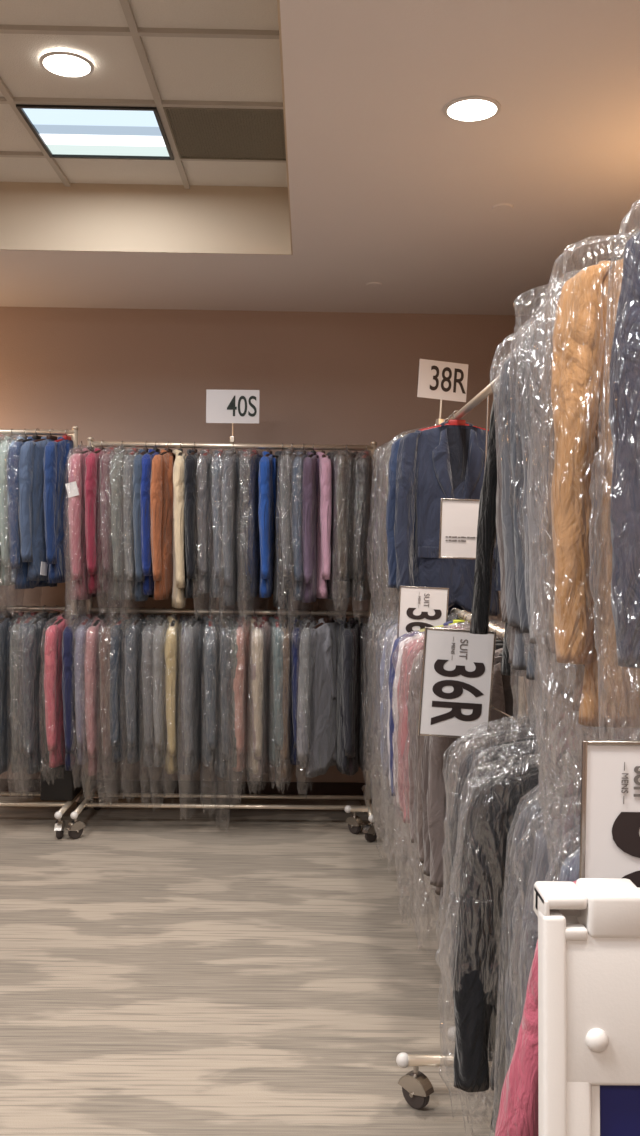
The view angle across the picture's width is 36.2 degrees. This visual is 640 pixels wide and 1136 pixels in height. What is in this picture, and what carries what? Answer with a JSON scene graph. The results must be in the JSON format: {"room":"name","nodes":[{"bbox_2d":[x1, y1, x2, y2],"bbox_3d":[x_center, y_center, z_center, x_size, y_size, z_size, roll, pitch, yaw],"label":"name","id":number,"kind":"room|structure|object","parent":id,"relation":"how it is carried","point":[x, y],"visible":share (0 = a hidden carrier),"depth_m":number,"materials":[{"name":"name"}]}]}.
{"room":"clothing store","nodes":[
{"label":"clothing store","id":0,"kind":"room"},
{"bbox_2d":[0,0,287,186],"bbox_3d":[-2.035,-1.700,1.189,4.315,0.048,6.920,1,2,-1],"label":"tile","id":1,"kind":"structure","parent":0,"point":[183,68],"depth_m":3.36,"materials":[{"name":"tile"}]},
{"bbox_2d":[39,51,93,77],"bbox_3d":[-0.856,-1.703,3.315,0.180,0.010,0.180,1,2,-1],"label":"recessed light","id":2,"kind":"object","parent":1,"relation":"attached to","point":[59,63],"visible":1,"depth_m":3.31,"materials":[{"name":"white plastic"}]},
{"bbox_2d":[0,0,285,188],"bbox_3d":[-2.036,-1.668,1.190,3.915,0.016,6.520,1,2,-1],"label":"grid","id":3,"kind":"object","parent":1,"relation":"attached to","point":[133,30],"visible":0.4,"depth_m":3.57,"materials":[{"name":"paint"}]},
{"bbox_2d":[16,104,173,159],"bbox_3d":[-0.867,-1.716,3.863,0.518,0.020,0.484,1,2,-1],"label":"fluorescent light","id":4,"kind":"object","parent":3,"relation":"attached to","point":[64,131],"visible":1,"depth_m":3.85,"materials":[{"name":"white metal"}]},
{"bbox_2d":[23,108,158,126],"bbox_3d":[-0.865,-1.717,3.717,0.490,0.010,0.164,1,2,-1],"label":"diffuser","id":5,"kind":"object","parent":4,"relation":"attached to","point":[47,117],"depth_m":3.72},
{"bbox_2d":[46,144,168,155],"bbox_3d":[-0.869,-1.726,4.040,0.490,0.010,0.100,1,2,-1],"label":"diffuser","id":6,"kind":"object","parent":4,"relation":"attached to","point":[51,149],"depth_m":4.03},
{"bbox_2d":[163,107,285,160],"bbox_3d":[-0.354,-1.712,3.869,0.461,0.014,0.484,1,2,-1],"label":"grille","id":7,"kind":"object","parent":3,"relation":"attached to","point":[197,133],"visible":0.94,"depth_m":3.86,"materials":[{"name":"paint"}]},
{"bbox_2d":[0,797,494,1135],"bbox_3d":[-1.627,1.480,1.229,6.020,0.100,8.820,1,2,-1],"label":"floor","id":8,"kind":"structure","parent":0,"point":[163,972],"depth_m":3.33,"materials":[{"name":"carpet"}]},
{"bbox_2d":[0,426,90,838],"bbox_3d":[-1.997,0.291,5.074,1.536,2.064,0.626,1,2,-1],"label":"rack","id":9,"kind":"object","parent":8,"relation":"on","point":[60,824],"visible":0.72,"depth_m":5.04,"materials":[{"name":"silver metal"}]},
{"bbox_2d":[0,605,21,792],"bbox_3d":[-1.621,0.688,5.060,0.110,0.996,0.539,1,2,4],"label":"suit jacket","id":10,"kind":"object","parent":9,"relation":"hanging from","point":[6,619],"visible":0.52,"depth_m":4.96,"materials":[{"name":"fabric"}]},
{"bbox_2d":[0,428,22,608],"bbox_3d":[-1.593,-0.231,5.055,0.110,0.976,0.537,1,2,-7],"label":"suit jacket","id":11,"kind":"object","parent":9,"relation":"hanging from","point":[6,570],"visible":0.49,"depth_m":4.83,"materials":[{"name":"fabric"}]},
{"bbox_2d":[7,605,29,801],"bbox_3d":[-1.557,0.680,5.095,0.100,0.980,0.546,1,2,-10],"label":"suit jacket","id":12,"kind":"object","parent":9,"relation":"hanging from","point":[14,666],"visible":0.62,"depth_m":4.87,"materials":[{"name":"fabric"}]},
{"bbox_2d":[7,428,56,588],"bbox_3d":[-1.450,-0.308,5.042,0.089,0.818,0.493,1,2,17],"label":"suit jacket","id":13,"kind":"object","parent":9,"relation":"hanging from","point":[14,452],"visible":0.38,"depth_m":4.83,"materials":[{"name":"fabric"}]},
{"bbox_2d":[17,605,51,795],"bbox_3d":[-1.427,0.676,5.093,0.108,0.968,0.547,1,2,7],"label":"suit jacket","id":14,"kind":"object","parent":9,"relation":"hanging from","point":[32,691],"visible":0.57,"depth_m":4.91,"materials":[{"name":"fabric"}]},
{"bbox_2d":[18,429,57,580],"bbox_3d":[-1.377,-0.327,5.043,0.097,0.777,0.489,1,2,20],"label":"suit jacket","id":15,"kind":"object","parent":9,"relation":"hanging from","point":[31,518],"visible":0.49,"depth_m":4.89,"materials":[{"name":"fabric"}]},
{"bbox_2d":[39,607,69,779],"bbox_3d":[-1.320,0.641,5.074,0.110,0.883,0.538,1,2,7],"label":"suit jacket","id":16,"kind":"object","parent":9,"relation":"hanging from","point":[55,735],"visible":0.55,"depth_m":4.87,"materials":[{"name":"fabric"}]},
{"bbox_2d":[43,429,80,582],"bbox_3d":[-1.300,-0.321,5.041,0.090,0.786,0.491,1,2,9],"label":"suit jacket","id":17,"kind":"object","parent":9,"relation":"hanging from","point":[56,452],"visible":0.59,"depth_m":4.89,"materials":[{"name":"fabric"}]},
{"bbox_2d":[40,758,84,800],"bbox_3d":[-1.351,1.072,5.163,0.166,0.235,0.320,1,2,-1],"label":"storage box","id":18,"kind":"object","parent":9,"relation":"on","point":[61,786],"visible":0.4,"depth_m":5.01,"materials":[{"name":"black plastic"}]},
{"bbox_2d":[66,437,379,841],"bbox_3d":[-0.465,0.339,5.095,1.555,2.009,0.626,1,2,-1],"label":"rack","id":19,"kind":"object","parent":8,"relation":"on","point":[75,827],"visible":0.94,"depth_m":5.07,"materials":[{"name":"silver metal"}]},
{"bbox_2d":[62,607,81,770],"bbox_3d":[-1.251,0.605,5.069,0.090,0.809,0.491,1,2,0],"label":"suit jacket","id":20,"kind":"object","parent":19,"relation":"hanging from","point":[68,684],"visible":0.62,"depth_m":4.85,"materials":[{"name":"fabric"}]},
{"bbox_2d":[71,607,93,785],"bbox_3d":[-1.200,0.654,5.073,0.114,0.901,0.535,1,2,3],"label":"suit jacket","id":21,"kind":"object","parent":19,"relation":"hanging from","point":[80,632],"visible":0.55,"depth_m":4.85,"materials":[{"name":"fabric"}]},
{"bbox_2d":[65,440,110,625],"bbox_3d":[-1.179,-0.159,5.061,0.116,0.998,0.549,1,2,9],"label":"suit jacket","id":22,"kind":"object","parent":19,"relation":"hanging from","point":[75,487],"visible":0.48,"depth_m":4.84,"materials":[{"name":"fabric"}]},
{"bbox_2d":[84,440,105,592],"bbox_3d":[-1.119,-0.267,5.047,0.089,0.778,0.493,1,2,4],"label":"suit jacket","id":23,"kind":"object","parent":19,"relation":"hanging from","point":[92,461],"visible":0.5,"depth_m":4.83,"materials":[{"name":"fabric"}]},
{"bbox_2d":[80,607,115,792],"bbox_3d":[-1.137,0.690,5.077,0.102,0.977,0.543,1,2,4],"label":"suit jacket","id":24,"kind":"object","parent":19,"relation":"hanging from","point":[91,666],"visible":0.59,"depth_m":4.87,"materials":[{"name":"fabric"}]},
{"bbox_2d":[99,448,114,606],"bbox_3d":[-1.078,-0.201,5.079,0.100,0.912,0.546,1,2,-2],"label":"suit jacket","id":25,"kind":"object","parent":19,"relation":"hanging from","point":[105,485],"visible":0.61,"depth_m":4.86,"materials":[{"name":"fabric"}]},
{"bbox_2d":[96,607,126,793],"bbox_3d":[-1.077,0.707,5.082,0.104,1.011,0.543,1,2,-1],"label":"suit jacket","id":26,"kind":"object","parent":19,"relation":"hanging from","point":[108,767],"visible":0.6,"depth_m":4.85,"materials":[{"name":"fabric"}]},
{"bbox_2d":[108,441,127,635],"bbox_3d":[-1.029,-0.145,5.072,0.106,1.020,0.539,1,2,-5],"label":"suit jacket","id":27,"kind":"object","parent":19,"relation":"hanging from","point":[116,469],"visible":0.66,"depth_m":4.84,"materials":[{"name":"fabric"}]},
{"bbox_2d":[105,607,133,800],"bbox_3d":[-1.007,0.695,5.101,0.107,0.981,0.547,1,2,7],"label":"suit jacket","id":28,"kind":"object","parent":19,"relation":"hanging from","point":[118,727],"visible":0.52,"depth_m":4.93,"materials":[{"name":"fabric"}]},
{"bbox_2d":[120,447,142,616],"bbox_3d":[-0.958,-0.166,5.084,0.109,0.981,0.546,1,2,-2],"label":"suit jacket","id":29,"kind":"object","parent":19,"relation":"hanging from","point":[129,559],"visible":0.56,"depth_m":4.85,"materials":[{"name":"fabric"}]},
{"bbox_2d":[119,607,153,789],"bbox_3d":[-0.942,0.692,5.104,0.108,0.974,0.536,1,2,4],"label":"suit jacket","id":30,"kind":"object","parent":19,"relation":"hanging from","point":[133,645],"visible":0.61,"depth_m":4.90,"materials":[{"name":"fabric"}]},
{"bbox_2d":[132,441,153,600],"bbox_3d":[-0.896,-0.246,5.063,0.090,0.817,0.491,1,2,1],"label":"suit jacket","id":31,"kind":"object","parent":19,"relation":"hanging from","point":[137,462],"visible":0.45,"depth_m":4.83,"materials":[{"name":"fabric"}]},
{"bbox_2d":[138,608,161,796],"bbox_3d":[-0.873,0.709,5.130,0.109,1.006,0.547,1,2,-1],"label":"suit jacket","id":32,"kind":"object","parent":19,"relation":"hanging from","point":[147,634],"visible":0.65,"depth_m":4.90,"materials":[{"name":"fabric"}]},
{"bbox_2d":[140,441,159,594],"bbox_3d":[-0.844,-0.261,5.057,0.089,0.784,0.493,1,2,5],"label":"suit jacket","id":33,"kind":"object","parent":19,"relation":"hanging from","point":[148,584],"visible":0.44,"depth_m":4.83,"materials":[{"name":"fabric"}]},
{"bbox_2d":[148,608,171,801],"bbox_3d":[-0.822,0.715,5.110,0.113,1.014,0.537,1,2,2],"label":"suit jacket","id":34,"kind":"object","parent":19,"relation":"hanging from","point":[159,633],"visible":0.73,"depth_m":4.89,"materials":[{"name":"fabric"}]},
{"bbox_2d":[150,441,175,599],"bbox_3d":[-0.781,-0.248,5.063,0.089,0.809,0.494,1,2,8],"label":"suit jacket","id":35,"kind":"object","parent":19,"relation":"hanging from","point":[161,482],"visible":0.62,"depth_m":4.91,"materials":[{"name":"fabric"}]},
{"bbox_2d":[162,608,181,782],"bbox_3d":[-0.763,0.693,5.113,0.100,0.974,0.546,1,2,-3],"label":"suit jacket","id":36,"kind":"object","parent":19,"relation":"hanging from","point":[172,697],"visible":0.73,"depth_m":4.90,"materials":[{"name":"fabric"}]},
{"bbox_2d":[172,441,186,607],"bbox_3d":[-0.719,-0.229,5.066,0.089,0.849,0.493,1,2,-7],"label":"suit jacket","id":37,"kind":"object","parent":19,"relation":"hanging from","point":[178,590],"visible":0.74,"depth_m":4.84,"materials":[{"name":"fabric"}]},
{"bbox_2d":[184,442,200,597],"bbox_3d":[-0.646,-0.252,5.057,0.089,0.797,0.490,1,2,-1],"label":"suit jacket","id":38,"kind":"object","parent":19,"relation":"hanging from","point":[190,485],"visible":0.71,"depth_m":4.83,"materials":[{"name":"fabric"}]},
{"bbox_2d":[177,608,208,818],"bbox_3d":[-0.639,0.735,5.104,0.107,1.054,0.547,1,2,6],"label":"suit jacket","id":39,"kind":"object","parent":19,"relation":"hanging from","point":[192,679],"visible":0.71,"depth_m":4.94,"materials":[{"name":"fabric"}]},
{"bbox_2d":[192,448,213,612],"bbox_3d":[-0.584,-0.195,5.108,0.108,0.912,0.546,1,2,1],"label":"suit jacket","id":40,"kind":"object","parent":19,"relation":"hanging from","point":[204,471],"visible":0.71,"depth_m":4.89,"materials":[{"name":"fabric"}]},
{"bbox_2d":[201,608,217,801],"bbox_3d":[-0.578,0.731,5.099,0.108,1.042,0.537,1,2,-7],"label":"suit jacket","id":41,"kind":"object","parent":19,"relation":"hanging from","point":[210,644],"visible":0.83,"depth_m":4.88,"materials":[{"name":"fabric"}]},
{"bbox_2d":[208,449,226,632],"bbox_3d":[-0.525,-0.142,5.101,0.111,1.016,0.536,1,2,-2],"label":"suit jacket","id":42,"kind":"object","parent":19,"relation":"hanging from","point":[217,569],"visible":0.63,"depth_m":4.87,"materials":[{"name":"fabric"}]},
{"bbox_2d":[211,609,233,828],"bbox_3d":[-0.513,0.774,5.109,0.118,1.129,0.549,1,2,-11],"label":"suit jacket","id":43,"kind":"object","parent":19,"relation":"hanging from","point":[223,666],"visible":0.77,"depth_m":4.89,"materials":[{"name":"fabric"}]},
{"bbox_2d":[219,442,240,619],"bbox_3d":[-0.453,-0.154,5.087,0.117,0.992,0.550,1,2,3],"label":"suit jacket","id":44,"kind":"object","parent":19,"relation":"hanging from","point":[230,474],"visible":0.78,"depth_m":4.87,"materials":[{"name":"fabric"}]},
{"bbox_2d":[206,389,259,442],"bbox_3d":[-0.451,-0.785,5.067,0.275,0.271,0.036,1,2,1],"label":"sign","id":45,"kind":"object","parent":19,"relation":"on","point":[222,406],"visible":1,"depth_m":5.06,"materials":[{"name":"white"}]},
{"bbox_2d":[230,609,249,798],"bbox_3d":[-0.409,0.696,5.091,0.104,0.968,0.548,1,2,0],"label":"suit jacket","id":46,"kind":"object","parent":19,"relation":"hanging from","point":[240,682],"visible":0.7,"depth_m":4.88,"materials":[{"name":"fabric"}]},
{"bbox_2d":[237,443,267,613],"bbox_3d":[-0.342,-0.182,5.092,0.100,0.931,0.546,1,2,9],"label":"suit jacket","id":47,"kind":"object","parent":19,"relation":"hanging from","point":[253,458],"visible":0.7,"depth_m":4.90,"materials":[{"name":"fabric"}]},
{"bbox_2d":[246,609,264,779],"bbox_3d":[-0.350,0.663,5.107,0.103,0.902,0.544,1,2,-8],"label":"suit jacket","id":48,"kind":"object","parent":19,"relation":"hanging from","point":[255,686],"visible":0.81,"depth_m":4.89,"materials":[{"name":"fabric"}]},
{"bbox_2d":[247,609,270,794],"bbox_3d":[-0.285,0.678,5.117,0.109,0.931,0.547,1,2,8],"label":"suit jacket","id":49,"kind":"object","parent":19,"relation":"hanging from","point":[263,761],"visible":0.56,"depth_m":5.00,"materials":[{"name":"fabric"}]},
{"bbox_2d":[258,449,276,597],"bbox_3d":[-0.263,-0.250,5.101,0.090,0.792,0.491,1,2,4],"label":"suit jacket","id":50,"kind":"object","parent":19,"relation":"hanging from","point":[267,478],"visible":0.85,"depth_m":4.89,"materials":[{"name":"fabric"}]},
{"bbox_2d":[267,609,285,783],"bbox_3d":[-0.235,0.668,5.103,0.110,0.906,0.536,1,2,-6],"label":"suit jacket","id":51,"kind":"object","parent":19,"relation":"hanging from","point":[276,731],"visible":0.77,"depth_m":4.89,"materials":[{"name":"fabric"}]},
{"bbox_2d":[273,443,291,608],"bbox_3d":[-0.195,-0.223,5.074,0.089,0.846,0.493,1,2,-9],"label":"suit jacket","id":52,"kind":"object","parent":19,"relation":"hanging from","point":[280,601],"visible":0.62,"depth_m":4.95,"materials":[{"name":"fabric"}]},
{"bbox_2d":[275,609,292,783],"bbox_3d":[-0.173,0.676,5.132,0.108,0.926,0.548,1,2,2],"label":"suit jacket","id":53,"kind":"object","parent":19,"relation":"hanging from","point":[285,768],"visible":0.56,"depth_m":4.91,"materials":[{"name":"fabric"}]},
{"bbox_2d":[276,443,297,623],"bbox_3d":[-0.150,-0.172,5.059,0.110,0.942,0.537,1,2,7],"label":"suit jacket","id":54,"kind":"object","parent":19,"relation":"hanging from","point":[287,461],"visible":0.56,"depth_m":4.83,"materials":[{"name":"fabric"}]},
{"bbox_2d":[290,609,303,764],"bbox_3d":[-0.113,0.604,5.122,0.089,0.776,0.490,1,2,0],"label":"suit jacket","id":55,"kind":"object","parent":19,"relation":"hanging from","point":[298,625],"visible":0.66,"depth_m":4.90,"materials":[{"name":"fabric"}]},
{"bbox_2d":[288,443,311,638],"bbox_3d":[-0.089,-0.119,5.078,0.108,1.050,0.546,1,2,6],"label":"suit jacket","id":56,"kind":"object","parent":19,"relation":"hanging from","point":[297,473],"visible":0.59,"depth_m":4.84,"materials":[{"name":"fabric"}]},
{"bbox_2d":[296,610,316,798],"bbox_3d":[-0.057,0.685,5.083,0.103,0.936,0.548,1,2,6],"label":"suit jacket","id":57,"kind":"object","parent":19,"relation":"hanging from","point":[305,635],"visible":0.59,"depth_m":4.86,"materials":[{"name":"fabric"}]},
{"bbox_2d":[302,444,319,602],"bbox_3d":[-0.034,-0.236,5.082,0.089,0.814,0.490,1,2,8],"label":"suit jacket","id":58,"kind":"object","parent":19,"relation":"hanging from","point":[311,462],"visible":0.77,"depth_m":4.87,"materials":[{"name":"fabric"}]},
{"bbox_2d":[297,610,338,777],"bbox_3d":[0.041,0.636,5.085,0.101,0.836,0.570,2,2,31],"label":"suit jacket","id":59,"kind":"object","parent":19,"relation":"hanging from","point":[325,634],"visible":0.62,"depth_m":4.98,"materials":[{"name":"fabric"}]},
{"bbox_2d":[316,444,331,598],"bbox_3d":[0.012,-0.247,5.108,0.090,0.792,0.491,1,2,-5],"label":"suit jacket","id":60,"kind":"object","parent":19,"relation":"hanging from","point":[324,508],"visible":0.9,"depth_m":4.89,"materials":[{"name":"fabric"}]},
{"bbox_2d":[320,444,350,614],"bbox_3d":[0.067,-0.174,5.101,0.102,0.936,0.543,0,2,-11],"label":"suit jacket","id":61,"kind":"object","parent":19,"relation":"hanging from","point":[331,584],"visible":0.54,"depth_m":4.97,"materials":[{"name":"fabric"}]},
{"bbox_2d":[332,444,352,607],"bbox_3d":[0.139,-0.209,5.069,0.109,0.861,0.546,1,2,7],"label":"suit jacket","id":62,"kind":"object","parent":19,"relation":"hanging from","point":[342,464],"visible":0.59,"depth_m":4.84,"materials":[{"name":"fabric"}]},
{"bbox_2d":[336,610,353,773],"bbox_3d":[0.126,0.626,5.102,0.089,0.814,0.494,1,2,-4],"label":"suit jacket","id":63,"kind":"object","parent":19,"relation":"hanging from","point":[345,654],"visible":0.94,"depth_m":4.90,"materials":[{"name":"fabric"}]},
{"bbox_2d":[347,451,359,596],"bbox_3d":[0.190,-0.248,5.108,0.089,0.784,0.493,1,2,10],"label":"suit jacket","id":64,"kind":"object","parent":19,"relation":"hanging from","point":[351,572],"visible":0.5,"depth_m":4.88,"materials":[{"name":"fabric"}]},
{"bbox_2d":[346,610,361,775],"bbox_3d":[0.188,0.633,5.130,0.089,0.828,0.493,1,2,10],"label":"suit jacket","id":65,"kind":"object","parent":19,"relation":"hanging from","point":[355,625],"visible":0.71,"depth_m":5.00,"materials":[{"name":"fabric"}]},
{"bbox_2d":[352,445,376,614],"bbox_3d":[0.236,-0.173,5.091,0.109,0.929,0.546,1,2,10],"label":"suit jacket","id":66,"kind":"object","parent":19,"relation":"hanging from","point":[364,512],"visible":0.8,"depth_m":4.88,"materials":[{"name":"fabric"}]},
{"bbox_2d":[358,617,373,770],"bbox_3d":[0.242,0.639,5.144,0.108,0.839,0.547,1,2,-2],"label":"suit jacket","id":67,"kind":"object","parent":19,"relation":"hanging from","point":[365,758],"visible":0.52,"depth_m":4.98,"materials":[{"name":"fabric"}]},
{"bbox_2d":[344,375,528,1054],"bbox_3d":[0.544,0.374,3.838,0.786,2.034,2.375,1,2,-1],"label":"rack","id":68,"kind":"object","parent":8,"relation":"on","point":[354,822],"visible":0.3,"depth_m":3.57,"materials":[{"name":"silver metal"}]},
{"bbox_2d":[397,586,448,637],"bbox_3d":[0.422,0.219,3.815,0.250,0.298,0.014,1,2,-2],"label":"sign","id":69,"kind":"object","parent":68,"relation":"hanging from","point":[419,607],"visible":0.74,"depth_m":3.81,"materials":[{"name":"paper"}]},
{"bbox_2d":[372,448,491,634],"bbox_3d":[0.534,-0.118,4.506,0.583,1.051,0.126,1,2,-1],"label":"suit jacket","id":70,"kind":"object","parent":68,"relation":"hanging from","point":[382,544],"visible":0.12,"depth_m":4.47,"materials":[{"name":"fabric"}]},
{"bbox_2d":[372,614,497,856],"bbox_3d":[0.509,0.697,4.109,0.595,1.093,0.121,1,2,1],"label":"suit jacket","id":71,"kind":"object","parent":68,"relation":"hanging from","point":[384,666],"visible":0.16,"depth_m":4.08,"materials":[{"name":"fabric"}]},
{"bbox_2d":[401,619,470,849],"bbox_3d":[0.524,0.716,3.425,0.550,1.095,0.136,1,2,-2],"label":"suit jacket","id":72,"kind":"object","parent":68,"relation":"hanging from","point":[413,651],"visible":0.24,"depth_m":3.39,"materials":[{"name":"fabric"}]},
{"bbox_2d":[417,359,467,425],"bbox_3d":[0.524,-0.744,4.191,0.230,0.287,0.036,0,2,-15],"label":"sign","id":73,"kind":"object","parent":68,"relation":"on","point":[441,380],"visible":0.95,"depth_m":4.18,"materials":[{"name":"white"}]},
{"bbox_2d":[386,414,499,613],"bbox_3d":[0.544,-0.224,4.040,0.543,0.818,0.105,1,2,7],"label":"suit jacket","id":74,"kind":"object","parent":68,"relation":"hanging from","point":[390,507],"visible":0.07,"depth_m":4.04,"materials":[{"name":"fabric"}]},
{"bbox_2d":[394,410,500,615],"bbox_3d":[0.541,-0.220,3.920,0.492,0.818,0.103,1,2,-5],"label":"suit jacket","id":75,"kind":"object","parent":68,"relation":"hanging from","point":[446,459],"visible":0.59,"depth_m":3.88,"materials":[{"name":"fabric"}]},
{"bbox_2d":[408,635,500,843],"bbox_3d":[0.531,0.584,3.190,0.495,0.818,0.102,1,2,-1],"label":"suit jacket","id":76,"kind":"object","parent":68,"relation":"hanging from","point":[416,671],"visible":0.05,"depth_m":3.16,"materials":[{"name":"fabric"}]},
{"bbox_2d":[421,631,504,908],"bbox_3d":[0.543,0.593,2.881,0.494,0.818,0.105,1,2,-1],"label":"suit jacket","id":77,"kind":"object","parent":68,"relation":"hanging from","point":[444,901],"visible":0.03,"depth_m":2.86,"materials":[{"name":"fabric"}]},
{"bbox_2d":[439,396,488,558],"bbox_3d":[0.498,-0.310,3.301,0.182,0.561,0.011,2,1,-6],"label":"sign","id":78,"kind":"object","parent":68,"relation":"hanging from","point":[458,517],"visible":0.62,"depth_m":3.30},
{"bbox_2d":[417,627,522,738],"bbox_3d":[0.409,0.311,2.637,0.290,0.302,0.014,1,2,-2],"label":"sign","id":79,"kind":"object","parent":68,"relation":"hanging from","point":[458,664],"visible":0.96,"depth_m":2.63,"materials":[{"name":"paper"}]},
{"bbox_2d":[427,648,602,918],"bbox_3d":[0.551,0.595,2.781,0.492,0.818,0.103,1,2,3],"label":"suit jacket","id":80,"kind":"object","parent":68,"relation":"hanging from","point":[443,751],"visible":0.15,"depth_m":2.76,"materials":[{"name":"fabric"}]},
{"bbox_2d":[396,680,606,1108],"bbox_3d":[0.579,0.426,1.891,0.716,2.034,1.427,1,2,-1],"label":"rack","id":81,"kind":"object","parent":8,"relation":"on","point":[417,1088],"visible":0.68,"depth_m":2.56,"materials":[{"name":"silver metal"}]},
{"bbox_2d":[470,381,525,675],"bbox_3d":[0.588,-0.159,2.502,0.406,0.867,0.105,1,2,-2],"label":"suit jacket","id":82,"kind":"object","parent":81,"relation":"hanging from","point":[486,527],"visible":0.09,"depth_m":2.47,"materials":[{"name":"fabric"}]},
{"bbox_2d":[496,370,515,663],"bbox_3d":[0.585,-0.060,2.366,0.346,1.054,0.129,1,2,-6],"label":"suit jacket","id":83,"kind":"object","parent":81,"relation":"hanging from","point":[499,474],"visible":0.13,"depth_m":2.34,"materials":[{"name":"fabric"}]},
{"bbox_2d":[498,352,528,670],"bbox_3d":[0.574,-0.035,2.246,0.391,1.099,0.138,1,2,-2],"label":"suit jacket","id":84,"kind":"object","parent":81,"relation":"hanging from","point":[507,378],"visible":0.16,"depth_m":2.22,"materials":[{"name":"fabric"}]},
{"bbox_2d":[452,734,594,1131],"bbox_3d":[0.536,0.811,2.028,0.594,0.940,0.123,1,2,-5],"label":"suit jacket","id":85,"kind":"object","parent":81,"relation":"hanging from","point":[495,808],"visible":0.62,"depth_m":1.98,"materials":[{"name":"fabric"}]},
{"bbox_2d":[510,337,541,679],"bbox_3d":[0.577,-0.018,2.086,0.369,1.124,0.137,1,2,-4],"label":"suit jacket","id":86,"kind":"object","parent":81,"relation":"hanging from","point":[517,467],"visible":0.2,"depth_m":2.05,"materials":[{"name":"fabric"}]},
{"bbox_2d":[449,711,612,1060],"bbox_3d":[0.584,0.822,2.299,0.614,0.974,0.147,1,2,0],"label":"suit jacket","id":87,"kind":"object","parent":81,"relation":"hanging from","point":[545,739],"visible":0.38,"depth_m":2.28,"materials":[{"name":"fabric"}]},
{"bbox_2d":[472,725,595,1090],"bbox_3d":[0.583,0.813,2.166,0.578,0.950,0.137,1,2,3],"label":"suit jacket","id":88,"kind":"object","parent":81,"relation":"hanging from","point":[496,769],"visible":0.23,"depth_m":2.14,"materials":[{"name":"fabric"}]},
{"bbox_2d":[495,880,576,1135],"bbox_3d":[0.550,0.767,1.386,0.659,0.818,0.105,1,2,4],"label":"suit jacket","id":89,"kind":"object","parent":81,"relation":"hanging from","point":[518,1109],"visible":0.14,"depth_m":1.38,"materials":[{"name":"fabric"}]},
{"bbox_2d":[521,329,553,687],"bbox_3d":[0.580,-0.030,1.964,0.392,1.093,0.126,1,2,0],"label":"suit jacket","id":90,"kind":"object","parent":81,"relation":"hanging from","point":[546,660],"visible":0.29,"depth_m":1.96,"materials":[{"name":"fabric"}]},
{"bbox_2d":[448,702,629,958],"bbox_3d":[0.559,0.804,2.441,0.549,0.946,0.128,1,2,-5],"label":"suit jacket","id":91,"kind":"object","parent":81,"relation":"hanging from","point":[530,727],"visible":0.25,"depth_m":2.41,"materials":[{"name":"fabric"}]},
{"bbox_2d":[504,787,580,1076],"bbox_3d":[0.584,0.848,1.860,0.514,1.004,0.129,1,2,-3],"label":"suit jacket","id":92,"kind":"object","parent":81,"relation":"hanging from","point":[540,812],"visible":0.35,"depth_m":1.82,"materials":[{"name":"fabric"}]},
{"bbox_2d":[518,813,580,1031],"bbox_3d":[0.582,0.851,1.710,0.509,1.000,0.133,1,2,3],"label":"suit jacket","id":93,"kind":"object","parent":81,"relation":"hanging from","point":[557,839],"visible":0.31,"depth_m":1.69,"materials":[{"name":"fabric"}]},
{"bbox_2d":[527,312,576,697],"bbox_3d":[0.579,-0.010,1.851,0.449,1.128,0.135,1,2,7],"label":"suit jacket","id":94,"kind":"object","parent":81,"relation":"hanging from","point":[562,681],"visible":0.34,"depth_m":1.83,"materials":[{"name":"fabric"}]},
{"bbox_2d":[544,330,594,710],"bbox_3d":[0.586,-0.019,1.695,0.449,1.102,0.128,1,2,-1],"label":"suit jacket","id":95,"kind":"object","parent":81,"relation":"hanging from","point":[579,677],"visible":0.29,"depth_m":1.68,"materials":[{"name":"fabric"}]},
{"bbox_2d":[551,255,639,727],"bbox_3d":[0.585,-0.008,1.585,0.472,1.118,0.142,1,2,-6],"label":"suit jacket","id":96,"kind":"object","parent":81,"relation":"hanging from","point":[586,311],"visible":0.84,"depth_m":1.53,"materials":[{"name":"fabric"}]},
{"bbox_2d":[579,740,639,887],"bbox_3d":[0.464,0.418,1.282,0.252,0.385,0.013,1,2,-1],"label":"sign","id":97,"kind":"object","parent":81,"relation":"hanging from","point":[610,769],"visible":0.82,"depth_m":1.27,"materials":[{"name":"paper"}]},
{"bbox_2d":[609,231,639,667],"bbox_3d":[0.615,-0.053,1.345,0.480,1.014,0.126,1,2,1],"label":"suit jacket","id":98,"kind":"object","parent":81,"relation":"hanging from","point":[624,376],"visible":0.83,"depth_m":1.32,"materials":[{"name":"fabric"}]},
{"bbox_2d":[533,878,639,1135],"bbox_3d":[0.553,0.890,1.136,0.628,1.086,0.278,1,2,-1],"label":"sandwich board","id":99,"kind":"object","parent":8,"relation":"on","point":[589,928],"visible":1,"depth_m":1.08,"materials":[{"name":"white plastic"}]},
{"bbox_2d":[0,307,547,782],"bbox_3d":[-1.661,-0.282,5.644,6.220,3.388,0.100,1,2,-1],"label":"wall","id":100,"kind":"structure","parent":0,"point":[112,374],"depth_m":5.59,"materials":[{"name":"brown paint"}]},
{"bbox_2d":[0,779,395,800],"bbox_3d":[-1.682,1.263,5.628,6.020,0.100,0.012,1,2,-1],"label":"baseboard","id":101,"kind":"structure","parent":100,"relation":"attached to","point":[382,792],"depth_m":5.64,"materials":[{"name":"plastic"}]},
{"bbox_2d":[0,0,639,315],"bbox_3d":[-1.586,-1.408,1.152,6.020,0.090,8.820,1,2,-1],"label":"ceiling","id":102,"kind":"structure","parent":0,"point":[386,188],"depth_m":3.47,"materials":[{"name":"paint"}]},
{"bbox_2d":[0,182,290,254],"bbox_3d":[-2.080,-1.615,4.474,4.015,0.312,0.056,1,2,-1],"label":"ceiling recess side","id":103,"kind":"structure","parent":102,"relation":"attached to","point":[33,215],"depth_m":4.46,"materials":[{"name":"beige paint"}]},
{"bbox_2d":[443,96,500,121],"bbox_3d":[0.458,-1.381,2.950,0.172,0.010,0.172,1,2,-1],"label":"recessed light","id":104,"kind":"object","parent":102,"relation":"in","point":[468,108],"visible":1,"depth_m":2.94,"materials":[{"name":"white plastic"}]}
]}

